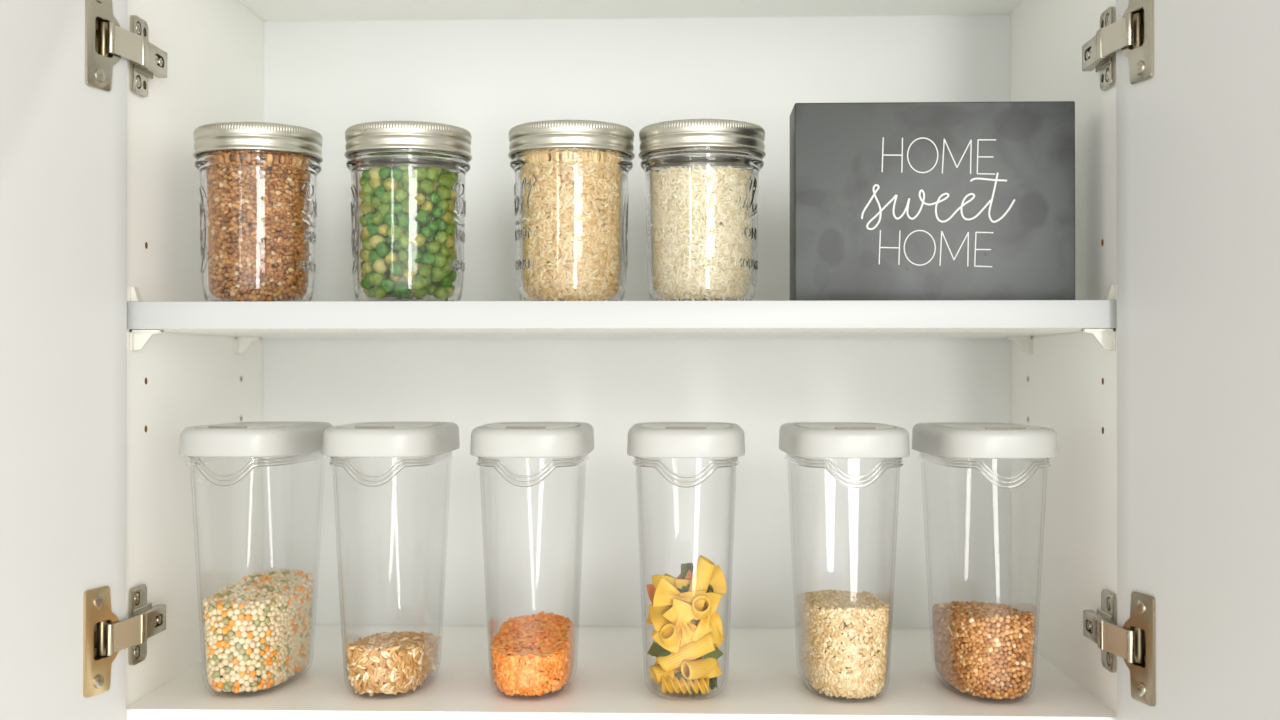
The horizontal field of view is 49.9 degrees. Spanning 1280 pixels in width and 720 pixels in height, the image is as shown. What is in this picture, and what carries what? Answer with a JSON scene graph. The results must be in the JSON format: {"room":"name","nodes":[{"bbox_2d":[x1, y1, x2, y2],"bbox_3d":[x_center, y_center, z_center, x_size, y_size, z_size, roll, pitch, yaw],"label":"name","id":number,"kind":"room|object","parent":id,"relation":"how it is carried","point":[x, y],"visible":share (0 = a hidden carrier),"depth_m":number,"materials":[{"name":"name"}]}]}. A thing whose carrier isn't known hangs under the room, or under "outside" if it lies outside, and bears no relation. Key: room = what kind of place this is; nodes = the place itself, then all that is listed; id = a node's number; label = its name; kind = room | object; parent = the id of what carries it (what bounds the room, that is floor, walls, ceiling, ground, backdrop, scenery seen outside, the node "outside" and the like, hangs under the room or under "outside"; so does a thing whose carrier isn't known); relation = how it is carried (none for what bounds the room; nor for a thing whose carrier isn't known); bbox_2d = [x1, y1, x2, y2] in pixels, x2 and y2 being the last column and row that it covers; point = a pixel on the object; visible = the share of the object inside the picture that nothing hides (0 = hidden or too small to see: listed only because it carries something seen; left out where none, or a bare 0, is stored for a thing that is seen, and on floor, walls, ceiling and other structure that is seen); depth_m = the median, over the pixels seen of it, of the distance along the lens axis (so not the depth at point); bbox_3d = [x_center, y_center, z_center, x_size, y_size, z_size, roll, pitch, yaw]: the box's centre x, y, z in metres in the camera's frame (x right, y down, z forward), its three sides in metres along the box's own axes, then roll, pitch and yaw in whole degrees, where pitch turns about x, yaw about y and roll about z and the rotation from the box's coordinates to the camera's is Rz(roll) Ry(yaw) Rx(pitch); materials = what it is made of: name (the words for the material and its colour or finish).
{"room":"kitchen","nodes":[
{"label":"kitchen","id":0,"kind":"room"},
{"bbox_2d":[0,0,1279,719],"bbox_3d":[-0.015,-0.032,0.865,0.817,0.554,0.605,0,0,2],"label":"wall cabinet","id":1,"kind":"object","parent":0,"point":[1159,598],"visible":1,"depth_m":1.01,"materials":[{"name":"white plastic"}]},
{"bbox_2d":[179,421,332,697],"bbox_3d":[-0.264,0.134,0.955,0.079,0.180,0.128,0,0,7],"label":"food container","id":2,"kind":"object","parent":1,"relation":"on","point":[268,438],"visible":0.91,"depth_m":0.90,"materials":[{"name":"clear plastic"}]},
{"bbox_2d":[208,605,214,611],"bbox_3d":[-0.283,0.164,0.909,0.005,0.005,0.005,0,0,19],"label":"pea","id":3,"kind":"object","parent":2,"relation":"in","point":[210,607],"visible":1,"depth_m":0.91,"materials":[{"name":"food"}]},
{"bbox_2d":[211,615,216,621],"bbox_3d":[-0.281,0.171,0.908,0.004,0.004,0.004,0,0,33],"label":"pea","id":4,"kind":"object","parent":2,"relation":"in","point":[213,618],"visible":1,"depth_m":0.91,"materials":[{"name":"food"}]},
{"bbox_2d":[211,608,216,614],"bbox_3d":[-0.280,0.166,0.907,0.004,0.005,0.005,0,0,-18],"label":"pea","id":5,"kind":"object","parent":2,"relation":"in","point":[214,610],"visible":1,"depth_m":0.91,"materials":[{"name":"food"}]},
{"bbox_2d":[213,671,219,676],"bbox_3d":[-0.279,0.207,0.909,0.005,0.005,0.005,0,0,-14],"label":"pea","id":6,"kind":"object","parent":2,"relation":"in","point":[215,673],"visible":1,"depth_m":0.91,"materials":[{"name":"food"}]},
{"bbox_2d":[214,677,220,682],"bbox_3d":[-0.279,0.211,0.909,0.004,0.005,0.005,0,0,30],"label":"pea","id":7,"kind":"object","parent":2,"relation":"in","point":[216,679],"visible":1,"depth_m":0.91,"materials":[{"name":"food"}]},
{"bbox_2d":[217,681,223,688],"bbox_3d":[-0.277,0.215,0.909,0.005,0.005,0.005,0,0,18],"label":"pea","id":8,"kind":"object","parent":2,"relation":"in","point":[220,684],"visible":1,"depth_m":0.91,"materials":[{"name":"food"}]},
{"bbox_2d":[217,604,223,609],"bbox_3d":[-0.276,0.162,0.906,0.005,0.004,0.004,0,0,34],"label":"pea","id":9,"kind":"object","parent":2,"relation":"in","point":[219,606],"visible":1,"depth_m":0.90,"materials":[{"name":"food"}]},
{"bbox_2d":[220,640,225,646],"bbox_3d":[-0.274,0.186,0.906,0.005,0.005,0.005,0,0,-16],"label":"pea","id":10,"kind":"object","parent":2,"relation":"in","point":[222,642],"visible":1,"depth_m":0.90,"materials":[{"name":"food"}]},
{"bbox_2d":[221,610,227,617],"bbox_3d":[-0.273,0.167,0.905,0.005,0.005,0.005,0,-1,43],"label":"pea","id":11,"kind":"object","parent":2,"relation":"in","point":[224,612],"visible":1,"depth_m":0.90,"materials":[{"name":"food"}]},
{"bbox_2d":[222,659,228,665],"bbox_3d":[-0.273,0.199,0.906,0.005,0.005,0.005,0,0,34],"label":"pea","id":12,"kind":"object","parent":2,"relation":"in","point":[225,662],"visible":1,"depth_m":0.90,"materials":[{"name":"food"}]},
{"bbox_2d":[223,635,229,641],"bbox_3d":[-0.272,0.183,0.905,0.004,0.004,0.005,0,0,34],"label":"pea","id":13,"kind":"object","parent":2,"relation":"in","point":[226,638],"visible":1,"depth_m":0.90,"materials":[{"name":"food"}]},
{"bbox_2d":[223,618,229,624],"bbox_3d":[-0.272,0.172,0.905,0.005,0.005,0.005,0,0,-29],"label":"pea","id":14,"kind":"object","parent":2,"relation":"in","point":[225,620],"visible":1,"depth_m":0.90,"materials":[{"name":"food"}]},
{"bbox_2d":[223,684,230,690],"bbox_3d":[-0.272,0.216,0.907,0.005,0.005,0.005,0,0,27],"label":"pea","id":15,"kind":"object","parent":2,"relation":"in","point":[226,687],"visible":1,"depth_m":0.91,"materials":[{"name":"food"}]},
{"bbox_2d":[224,674,229,679],"bbox_3d":[-0.272,0.209,0.906,0.004,0.004,0.004,0,0,-37],"label":"pea","id":16,"kind":"object","parent":2,"relation":"in","point":[226,676],"visible":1,"depth_m":0.90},
{"bbox_2d":[224,602,230,608],"bbox_3d":[-0.272,0.162,0.906,0.005,0.005,0.005,0,0,24],"label":"pea","id":17,"kind":"object","parent":2,"relation":"in","point":[227,605],"visible":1,"depth_m":0.91,"materials":[{"name":"food"}]},
{"bbox_2d":[224,648,230,653],"bbox_3d":[-0.271,0.191,0.905,0.004,0.004,0.004,0,0,24],"label":"pea","id":18,"kind":"object","parent":2,"relation":"in","point":[227,650],"visible":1,"depth_m":0.90,"materials":[{"name":"food"}]},
{"bbox_2d":[227,681,233,686],"bbox_3d":[-0.269,0.213,0.906,0.004,0.004,0.004,0,0,-1],"label":"pea","id":19,"kind":"object","parent":2,"relation":"in","point":[230,684],"visible":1,"depth_m":0.90,"materials":[{"name":"food"}]},
{"bbox_2d":[227,610,233,616],"bbox_3d":[-0.269,0.166,0.904,0.005,0.005,0.005,0,0,-35],"label":"pea","id":20,"kind":"object","parent":2,"relation":"in","point":[230,613],"visible":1,"depth_m":0.90,"materials":[{"name":"food"}]},
{"bbox_2d":[228,631,234,636],"bbox_3d":[-0.269,0.180,0.905,0.004,0.004,0.004,0,0,-14],"label":"pea","id":21,"kind":"object","parent":2,"relation":"in","point":[230,633],"visible":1,"depth_m":0.90,"materials":[{"name":"food"}]},
{"bbox_2d":[228,619,234,625],"bbox_3d":[-0.268,0.173,0.904,0.005,0.005,0.005,0,0,-30],"label":"pea","id":22,"kind":"object","parent":2,"relation":"in","point":[231,622],"visible":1,"depth_m":0.90,"materials":[{"name":"food"}]},
{"bbox_2d":[230,645,235,651],"bbox_3d":[-0.268,0.190,0.905,0.004,0.004,0.004,0,0,31],"label":"pea","id":23,"kind":"object","parent":2,"relation":"in","point":[232,648],"visible":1,"depth_m":0.90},
{"bbox_2d":[231,614,237,620],"bbox_3d":[-0.266,0.169,0.905,0.004,0.004,0.004,-1,-1,-18],"label":"pea","id":24,"kind":"object","parent":2,"relation":"in","point":[234,617],"visible":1,"depth_m":0.90,"materials":[{"name":"food"}]},
{"bbox_2d":[232,658,238,664],"bbox_3d":[-0.266,0.198,0.905,0.005,0.005,0.005,0,-1,-42],"label":"pea","id":25,"kind":"object","parent":2,"relation":"in","point":[235,661],"visible":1,"depth_m":0.90,"materials":[{"name":"food"}]},
{"bbox_2d":[232,625,238,631],"bbox_3d":[-0.266,0.176,0.905,0.005,0.004,0.004,0,0,21],"label":"pea","id":26,"kind":"object","parent":2,"relation":"in","point":[235,628],"visible":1,"depth_m":0.90,"materials":[{"name":"food"}]},
{"bbox_2d":[233,664,239,670],"bbox_3d":[-0.265,0.202,0.905,0.004,0.004,0.004,0,0,18],"label":"pea","id":27,"kind":"object","parent":2,"relation":"in","point":[236,667],"visible":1,"depth_m":0.90,"materials":[{"name":"food"}]},
{"bbox_2d":[234,673,239,679],"bbox_3d":[-0.265,0.208,0.905,0.004,0.005,0.005,0,0,-21],"label":"pea","id":28,"kind":"object","parent":2,"relation":"in","point":[236,676],"visible":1,"depth_m":0.90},
{"bbox_2d":[233,608,240,614],"bbox_3d":[-0.265,0.165,0.904,0.005,0.004,0.004,0,0,9],"label":"pea","id":29,"kind":"object","parent":2,"relation":"in","point":[236,611],"visible":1,"depth_m":0.90,"materials":[{"name":"food"}]},
{"bbox_2d":[234,681,240,687],"bbox_3d":[-0.265,0.214,0.906,0.004,0.004,0.005,0,0,30],"label":"pea","id":30,"kind":"object","parent":2,"relation":"in","point":[236,684],"visible":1,"depth_m":0.90,"materials":[{"name":"food"}]},
{"bbox_2d":[235,619,241,625],"bbox_3d":[-0.264,0.173,0.904,0.005,0.005,0.005,0,0,17],"label":"pea","id":31,"kind":"object","parent":2,"relation":"in","point":[238,622],"visible":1,"depth_m":0.90,"materials":[{"name":"food"}]},
{"bbox_2d":[236,642,241,649],"bbox_3d":[-0.264,0.188,0.905,0.004,0.005,0.005,0,0,-33],"label":"pea","id":32,"kind":"object","parent":2,"relation":"in","point":[238,645],"visible":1,"depth_m":0.90,"materials":[{"name":"food"}]},
{"bbox_2d":[238,677,244,683],"bbox_3d":[-0.262,0.211,0.906,0.005,0.005,0.005,0,-1,-44],"label":"pea","id":33,"kind":"object","parent":2,"relation":"in","point":[241,680],"visible":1,"depth_m":0.90,"materials":[{"name":"food"}]},
{"bbox_2d":[238,614,244,619],"bbox_3d":[-0.262,0.169,0.905,0.004,0.004,0.004,0,0,-17],"label":"pea","id":34,"kind":"object","parent":2,"relation":"in","point":[241,616],"visible":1,"depth_m":0.90,"materials":[{"name":"food"}]},
{"bbox_2d":[239,637,244,643],"bbox_3d":[-0.262,0.185,0.905,0.004,0.004,0.004,0,0,-39],"label":"pea","id":35,"kind":"object","parent":2,"relation":"in","point":[241,640],"visible":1,"depth_m":0.90,"materials":[{"name":"food"}]},
{"bbox_2d":[239,671,245,677],"bbox_3d":[-0.262,0.207,0.906,0.004,0.005,0.004,0,0,-26],"label":"pea","id":36,"kind":"object","parent":2,"relation":"in","point":[242,674],"visible":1,"depth_m":0.90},
{"bbox_2d":[239,666,245,671],"bbox_3d":[-0.262,0.203,0.906,0.004,0.004,0.004,0,-1,-44],"label":"pea","id":37,"kind":"object","parent":2,"relation":"in","point":[242,668],"visible":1,"depth_m":0.90,"materials":[{"name":"food"}]},
{"bbox_2d":[239,660,245,665],"bbox_3d":[-0.261,0.199,0.906,0.004,0.004,0.004,0,0,-18],"label":"pea","id":38,"kind":"object","parent":2,"relation":"in","point":[242,662],"visible":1,"depth_m":0.90,"materials":[{"name":"food"}]},
{"bbox_2d":[239,648,245,654],"bbox_3d":[-0.262,0.192,0.905,0.004,0.004,0.005,0,0,-1],"label":"pea","id":39,"kind":"object","parent":2,"relation":"in","point":[242,651],"visible":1,"depth_m":0.90,"materials":[{"name":"food"}]},
{"bbox_2d":[239,625,245,631],"bbox_3d":[-0.261,0.177,0.905,0.005,0.005,0.005,0,0,33],"label":"pea","id":40,"kind":"object","parent":2,"relation":"in","point":[242,628],"visible":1,"depth_m":0.90,"materials":[{"name":"food"}]},
{"bbox_2d":[241,631,247,637],"bbox_3d":[-0.260,0.181,0.905,0.004,0.004,0.004,0,0,-14],"label":"pea","id":41,"kind":"object","parent":2,"relation":"in","point":[243,634],"visible":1,"depth_m":0.90,"materials":[{"name":"food"}]},
{"bbox_2d":[242,619,248,625],"bbox_3d":[-0.260,0.173,0.905,0.004,0.004,0.004,0,0,-24],"label":"pea","id":42,"kind":"object","parent":2,"relation":"in","point":[245,622],"visible":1,"depth_m":0.90,"materials":[{"name":"food"}]},
{"bbox_2d":[243,680,249,686],"bbox_3d":[-0.259,0.213,0.907,0.004,0.005,0.004,0,0,28],"label":"pea","id":43,"kind":"object","parent":2,"relation":"in","point":[247,683],"visible":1,"depth_m":0.91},
{"bbox_2d":[243,654,249,660],"bbox_3d":[-0.259,0.196,0.906,0.004,0.005,0.005,0,-1,-42],"label":"pea","id":44,"kind":"object","parent":2,"relation":"in","point":[246,657],"visible":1,"depth_m":0.90,"materials":[{"name":"food"}]},
{"bbox_2d":[245,685,251,691],"bbox_3d":[-0.259,0.217,0.909,0.004,0.004,0.004,0,0,4],"label":"pea","id":45,"kind":"object","parent":2,"relation":"in","point":[249,688],"visible":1,"depth_m":0.91,"materials":[{"name":"food"}]},
{"bbox_2d":[245,638,251,643],"bbox_3d":[-0.258,0.185,0.906,0.005,0.004,0.005,0,0,31],"label":"pea","id":46,"kind":"object","parent":2,"relation":"in","point":[247,640],"visible":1,"depth_m":0.90,"materials":[{"name":"food"}]},
{"bbox_2d":[245,614,251,620],"bbox_3d":[-0.258,0.169,0.905,0.004,0.004,0.004,0,0,-5],"label":"pea","id":47,"kind":"object","parent":2,"relation":"in","point":[248,617],"visible":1,"depth_m":0.90,"materials":[{"name":"food"}]},
{"bbox_2d":[246,659,251,665],"bbox_3d":[-0.258,0.199,0.907,0.004,0.004,0.004,0,-1,-43],"label":"pea","id":48,"kind":"object","parent":2,"relation":"in","point":[248,662],"visible":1,"depth_m":0.91,"materials":[{"name":"food"}]},
{"bbox_2d":[248,665,254,670],"bbox_3d":[-0.256,0.203,0.908,0.004,0.004,0.004,0,0,-28],"label":"pea","id":49,"kind":"object","parent":2,"relation":"in","point":[251,667],"visible":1,"depth_m":0.91,"materials":[{"name":"food"}]},
{"bbox_2d":[249,670,255,676],"bbox_3d":[-0.256,0.207,0.908,0.005,0.005,0.005,0,0,3],"label":"pea","id":50,"kind":"object","parent":2,"relation":"in","point":[251,673],"visible":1,"depth_m":0.91,"materials":[{"name":"food"}]},
{"bbox_2d":[249,624,255,630],"bbox_3d":[-0.255,0.176,0.907,0.005,0.004,0.005,0,0,-22],"label":"pea","id":51,"kind":"object","parent":2,"relation":"in","point":[252,627],"visible":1,"depth_m":0.91,"materials":[{"name":"food"}]},
{"bbox_2d":[249,652,255,658],"bbox_3d":[-0.256,0.195,0.908,0.004,0.004,0.004,0,0,-9],"label":"pea","id":52,"kind":"object","parent":2,"relation":"in","point":[252,655],"visible":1,"depth_m":0.91,"materials":[{"name":"food"}]},
{"bbox_2d":[249,641,255,648],"bbox_3d":[-0.256,0.188,0.908,0.004,0.005,0.004,0,0,-39],"label":"pea","id":53,"kind":"object","parent":2,"relation":"in","point":[252,644],"visible":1,"depth_m":0.91,"materials":[{"name":"food"}]},
{"bbox_2d":[250,680,257,686],"bbox_3d":[-0.255,0.214,0.910,0.005,0.004,0.004,0,0,0],"label":"pea","id":54,"kind":"object","parent":2,"relation":"in","point":[253,684],"visible":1,"depth_m":0.91,"materials":[{"name":"food"}]},
{"bbox_2d":[252,614,258,619],"bbox_3d":[-0.254,0.170,0.908,0.005,0.004,0.005,0,0,31],"label":"pea","id":55,"kind":"object","parent":2,"relation":"in","point":[255,617],"visible":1,"depth_m":0.91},
{"bbox_2d":[252,630,258,635],"bbox_3d":[-0.254,0.180,0.908,0.005,0.004,0.005,0,0,23],"label":"pea","id":56,"kind":"object","parent":2,"relation":"in","point":[255,632],"visible":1,"depth_m":0.91,"materials":[{"name":"food"}]},
{"bbox_2d":[253,647,259,653],"bbox_3d":[-0.253,0.192,0.909,0.005,0.005,0.005,0,0,-8],"label":"pea","id":57,"kind":"object","parent":2,"relation":"in","point":[256,650],"visible":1,"depth_m":0.91,"materials":[{"name":"food"}]},
{"bbox_2d":[254,619,260,625],"bbox_3d":[-0.253,0.173,0.908,0.004,0.004,0.004,0,0,24],"label":"pea","id":58,"kind":"object","parent":2,"relation":"in","point":[256,622],"visible":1,"depth_m":0.91,"materials":[{"name":"food"}]},
{"bbox_2d":[202,568,313,692],"bbox_3d":[-0.264,0.186,0.956,0.057,0.068,0.106,0,0,8],"label":"peas","id":59,"kind":"object","parent":2,"relation":"in","point":[293,617],"visible":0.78,"depth_m":0.95,"materials":[{"name":"food"}]},
{"bbox_2d":[254,661,261,667],"bbox_3d":[-0.253,0.202,0.911,0.005,0.004,0.004,0,0,-35],"label":"pea","id":60,"kind":"object","parent":2,"relation":"in","point":[258,665],"visible":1,"depth_m":0.91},
{"bbox_2d":[258,615,264,620],"bbox_3d":[-0.250,0.171,0.911,0.005,0.004,0.004,0,0,-28],"label":"pea","id":61,"kind":"object","parent":2,"relation":"in","point":[261,617],"visible":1,"depth_m":0.91,"materials":[{"name":"food"}]},
{"bbox_2d":[259,602,265,608],"bbox_3d":[-0.250,0.163,0.911,0.005,0.005,0.005,0,0,12],"label":"pea","id":62,"kind":"object","parent":2,"relation":"in","point":[262,605],"visible":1,"depth_m":0.91,"materials":[{"name":"food"}]},
{"bbox_2d":[259,644,265,649],"bbox_3d":[-0.250,0.190,0.912,0.005,0.005,0.004,0,0,-1],"label":"pea","id":63,"kind":"object","parent":2,"relation":"in","point":[263,646],"visible":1,"depth_m":0.91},
{"bbox_2d":[259,631,265,637],"bbox_3d":[-0.250,0.182,0.911,0.004,0.004,0.004,0,0,28],"label":"pea","id":64,"kind":"object","parent":2,"relation":"in","point":[262,634],"visible":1,"depth_m":0.91,"materials":[{"name":"food"}]},
{"bbox_2d":[264,617,269,623],"bbox_3d":[-0.248,0.173,0.914,0.004,0.005,0.004,0,0,32],"label":"pea","id":65,"kind":"object","parent":2,"relation":"in","point":[267,619],"visible":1,"depth_m":0.91,"materials":[{"name":"food"}]},
{"bbox_2d":[323,422,459,698],"bbox_3d":[-0.170,0.134,0.952,0.079,0.180,0.128,0,0,3],"label":"food container","id":66,"kind":"object","parent":1,"relation":"in","point":[365,439],"visible":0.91,"depth_m":0.90,"materials":[{"name":"clear plastic"}]},
{"bbox_2d":[345,631,440,695],"bbox_3d":[-0.170,0.205,0.952,0.060,0.035,0.107,0,0,2],"label":"grains","id":67,"kind":"object","parent":66,"relation":"in","point":[383,662],"visible":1,"depth_m":0.91,"materials":[{"name":"food"}]},
{"bbox_2d":[470,422,593,699],"bbox_3d":[-0.073,0.134,0.949,0.079,0.180,0.128,0,0,2],"label":"food container","id":68,"kind":"object","parent":1,"relation":"on","point":[492,441],"visible":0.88,"depth_m":0.90,"materials":[{"name":"clear plastic"}]},
{"bbox_2d":[490,611,573,696],"bbox_3d":[-0.073,0.202,0.949,0.057,0.039,0.106,0,0,2],"label":"lentils","id":69,"kind":"object","parent":68,"relation":"in","point":[523,647],"visible":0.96,"depth_m":0.91,"materials":[{"name":"food"}]},
{"bbox_2d":[127,300,1116,338],"bbox_3d":[-0.010,-0.028,1.014,0.630,0.018,0.285,0,0,2],"label":"shelf","id":70,"kind":"object","parent":1,"relation":"on","point":[833,318],"visible":0.94,"depth_m":0.87,"materials":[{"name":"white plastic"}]},
{"bbox_2d":[193,122,322,301],"bbox_3d":[-0.267,-0.098,0.965,0.088,0.123,0.088,0,0,10],"label":"mason jar","id":71,"kind":"object","parent":70,"relation":"on","point":[258,204],"visible":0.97,"depth_m":0.93,"materials":[{"name":"clear glass"}]},
{"bbox_2d":[344,121,471,300],"bbox_3d":[-0.162,-0.098,0.962,0.088,0.123,0.088,0,-1,-45],"label":"mason jar","id":72,"kind":"object","parent":70,"relation":"on","point":[408,203],"visible":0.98,"depth_m":0.93,"materials":[{"name":"clear glass"}]},
{"bbox_2d":[508,120,634,300],"bbox_3d":[-0.048,-0.098,0.958,0.088,0.123,0.088,0,0,-36],"label":"mason jar","id":73,"kind":"object","parent":70,"relation":"on","point":[571,199],"visible":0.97,"depth_m":0.92,"materials":[{"name":"clear glass"}]},
{"bbox_2d":[639,119,765,300],"bbox_3d":[0.043,-0.099,0.955,0.088,0.123,0.088,0,-1,-44],"label":"mason jar","id":74,"kind":"object","parent":70,"relation":"on","point":[702,175],"visible":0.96,"depth_m":0.92,"materials":[{"name":"clear glass"}]},
{"bbox_2d":[790,101,1074,300],"bbox_3d":[0.192,-0.103,0.917,0.182,0.130,0.045,0,0,2],"label":"box sign","id":75,"kind":"object","parent":70,"relation":"on","point":[889,200],"visible":0.99,"depth_m":0.90,"materials":[{"name":"wood"}]},
{"bbox_2d":[627,422,744,700],"bbox_3d":[0.032,0.133,0.945,0.079,0.180,0.128,0,0,2],"label":"food container","id":76,"kind":"object","parent":1,"relation":"on","point":[648,439],"visible":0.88,"depth_m":0.89,"materials":[{"name":"clear plastic"}]},
{"bbox_2d":[648,641,670,656],"bbox_3d":[0.015,0.180,0.914,0.020,0.033,0.017,0,0,35],"label":"bow","id":77,"kind":"object","parent":76,"relation":"in","point":[656,650],"visible":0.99,"depth_m":0.91,"materials":[{"name":"food"}]},
{"bbox_2d":[646,574,675,624],"bbox_3d":[0.014,0.160,0.919,0.020,0.033,0.017,0,0,35],"label":"bow","id":78,"kind":"object","parent":76,"relation":"in","point":[655,578],"visible":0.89,"depth_m":0.92,"materials":[{"name":"food"}]},
{"bbox_2d":[649,630,674,680],"bbox_3d":[0.016,0.196,0.914,0.022,0.034,0.011,0,0,22],"label":"bow","id":79,"kind":"object","parent":76,"relation":"in","point":[671,674],"visible":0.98,"depth_m":0.91,"materials":[{"name":"food"}]},
{"bbox_2d":[646,569,692,604],"bbox_3d":[0.022,0.153,0.922,0.036,0.029,0.011,0,0,-3],"label":"bow","id":80,"kind":"object","parent":76,"relation":"in","point":[651,589],"visible":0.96,"depth_m":0.92,"materials":[{"name":"food"}]},
{"bbox_2d":[660,623,681,651],"bbox_3d":[0.022,0.184,0.908,0.012,0.024,0.027,0,0,23],"label":"pasta tube","id":81,"kind":"object","parent":76,"relation":"in","point":[673,640],"visible":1,"depth_m":0.90,"materials":[{"name":"food"}]},
{"bbox_2d":[650,660,693,682],"bbox_3d":[0.026,0.207,0.918,0.041,0.016,0.014,0,0,-15],"label":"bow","id":82,"kind":"object","parent":76,"relation":"in","point":[658,670],"visible":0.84,"depth_m":0.91,"materials":[{"name":"food"}]},
{"bbox_2d":[648,605,695,631],"bbox_3d":[0.023,0.166,0.911,0.035,0.026,0.012,0,0,0],"label":"bow","id":83,"kind":"object","parent":76,"relation":"in","point":[656,613],"visible":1,"depth_m":0.91,"materials":[{"name":"food"}]},
{"bbox_2d":[652,598,698,652],"bbox_3d":[0.024,0.174,0.904,0.032,0.036,0.009,0,0,-2],"label":"bow","id":84,"kind":"object","parent":76,"relation":"in","point":[683,609],"visible":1,"depth_m":0.90,"materials":[{"name":"food"}]},
{"bbox_2d":[653,577,705,619],"bbox_3d":[0.026,0.157,0.906,0.035,0.028,0.009,0,0,0],"label":"bow","id":85,"kind":"object","parent":76,"relation":"in","point":[665,592],"visible":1,"depth_m":0.91,"materials":[{"name":"food"}]},
{"bbox_2d":[663,606,700,643],"bbox_3d":[0.030,0.175,0.906,0.032,0.036,0.009,0,0,-8],"label":"bow","id":86,"kind":"object","parent":76,"relation":"in","point":[688,630],"visible":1,"depth_m":0.91,"materials":[{"name":"food"}]},
{"bbox_2d":[662,676,708,693],"bbox_3d":[0.030,0.214,0.907,0.031,0.012,0.011,0,0,2],"label":"spiral","id":87,"kind":"object","parent":76,"relation":"in","point":[670,685],"visible":1,"depth_m":0.90,"materials":[{"name":"food"}]},
{"bbox_2d":[656,631,714,672],"bbox_3d":[0.030,0.192,0.907,0.040,0.027,0.014,0,0,2],"label":"pasta tube","id":88,"kind":"object","parent":76,"relation":"in","point":[691,651],"visible":1,"depth_m":0.90,"materials":[{"name":"food"}]},
{"bbox_2d":[681,563,693,578],"bbox_3d":[0.031,0.153,0.924,0.009,0.035,0.026,0,0,36],"label":"bow","id":89,"kind":"object","parent":76,"relation":"in","point":[685,568],"visible":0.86,"depth_m":0.92,"materials":[{"name":"food"}]},
{"bbox_2d":[668,584,713,605],"bbox_3d":[0.033,0.155,0.916,0.032,0.019,0.011,0,0,-19],"label":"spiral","id":90,"kind":"object","parent":76,"relation":"in","point":[685,589],"visible":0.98,"depth_m":0.91,"materials":[{"name":"food"}]},
{"bbox_2d":[670,620,724,647],"bbox_3d":[0.037,0.179,0.917,0.039,0.029,0.014,0,0,-7],"label":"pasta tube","id":91,"kind":"object","parent":76,"relation":"in","point":[717,645],"visible":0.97,"depth_m":0.91,"materials":[{"name":"food"}]},
{"bbox_2d":[680,657,717,679],"bbox_3d":[0.038,0.202,0.907,0.027,0.015,0.012,0,-1,-45],"label":"pasta tube","id":92,"kind":"object","parent":76,"relation":"in","point":[699,668],"visible":1,"depth_m":0.90,"materials":[{"name":"food"}]},
{"bbox_2d":[675,647,722,693],"bbox_3d":[0.039,0.202,0.909,0.032,0.036,0.009,0,0,-14],"label":"bow","id":93,"kind":"object","parent":76,"relation":"in","point":[716,653],"visible":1,"depth_m":0.91,"materials":[{"name":"food"}]},
{"bbox_2d":[674,565,726,593],"bbox_3d":[0.041,0.151,0.918,0.035,0.027,0.011,0,0,-9],"label":"bow","id":94,"kind":"object","parent":76,"relation":"in","point":[718,582],"visible":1,"depth_m":0.92,"materials":[{"name":"food"}]},
{"bbox_2d":[680,611,722,646],"bbox_3d":[0.038,0.178,0.911,0.034,0.024,0.011,0,0,-3],"label":"bow","id":95,"kind":"object","parent":76,"relation":"in","point":[717,619],"visible":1,"depth_m":0.91,"materials":[{"name":"food"}]},
{"bbox_2d":[688,555,714,592],"bbox_3d":[0.039,0.149,0.911,0.023,0.040,0.014,0,0,11],"label":"pasta tube","id":96,"kind":"object","parent":76,"relation":"in","point":[704,568],"visible":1,"depth_m":0.91,"materials":[{"name":"food"}]},
{"bbox_2d":[692,595,710,619],"bbox_3d":[0.039,0.163,0.908,0.012,0.019,0.027,0,0,-4],"label":"pasta tube","id":97,"kind":"object","parent":76,"relation":"in","point":[700,615],"visible":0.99,"depth_m":0.90,"materials":[{"name":"food"}]},
{"bbox_2d":[691,592,721,643],"bbox_3d":[0.044,0.170,0.908,0.022,0.034,0.010,0,0,-12],"label":"bow","id":98,"kind":"object","parent":76,"relation":"in","point":[705,626],"visible":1,"depth_m":0.91,"materials":[{"name":"food"}]},
{"bbox_2d":[703,665,721,678],"bbox_3d":[0.043,0.194,0.912,0.022,0.034,0.011,0,0,-17],"label":"bow","id":99,"kind":"object","parent":76,"relation":"in","point":[717,671],"visible":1,"depth_m":0.91,"materials":[{"name":"food"}]},
{"bbox_2d":[709,677,716,689],"bbox_3d":[0.036,0.215,0.918,0.031,0.011,0.011,0,0,-4],"label":"spiral","id":100,"kind":"object","parent":76,"relation":"in","point":[712,681],"visible":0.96,"depth_m":0.92,"materials":[{"name":"food"}]},
{"bbox_2d":[779,422,909,702],"bbox_3d":[0.138,0.133,0.942,0.079,0.180,0.128,0,0,-1],"label":"food container","id":101,"kind":"object","parent":1,"relation":"on","point":[798,440],"visible":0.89,"depth_m":0.89,"materials":[{"name":"clear plastic"}]},
{"bbox_2d":[797,590,889,698],"bbox_3d":[0.138,0.191,0.941,0.058,0.062,0.107,0,0,-2],"label":"grains","id":102,"kind":"object","parent":101,"relation":"in","point":[843,635],"visible":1,"depth_m":0.90,"materials":[{"name":"food"}]},
{"bbox_2d":[912,422,1057,703],"bbox_3d":[0.233,0.133,0.939,0.080,0.180,0.128,0,0,-3],"label":"food container","id":103,"kind":"object","parent":1,"relation":"on","point":[973,440],"visible":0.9,"depth_m":0.88,"materials":[{"name":"clear plastic"}]},
{"bbox_2d":[932,601,1034,699],"bbox_3d":[0.233,0.193,0.938,0.057,0.056,0.107,0,0,-2],"label":"grains","id":104,"kind":"object","parent":103,"relation":"in","point":[982,649],"visible":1,"depth_m":0.89,"materials":[{"name":"food"}]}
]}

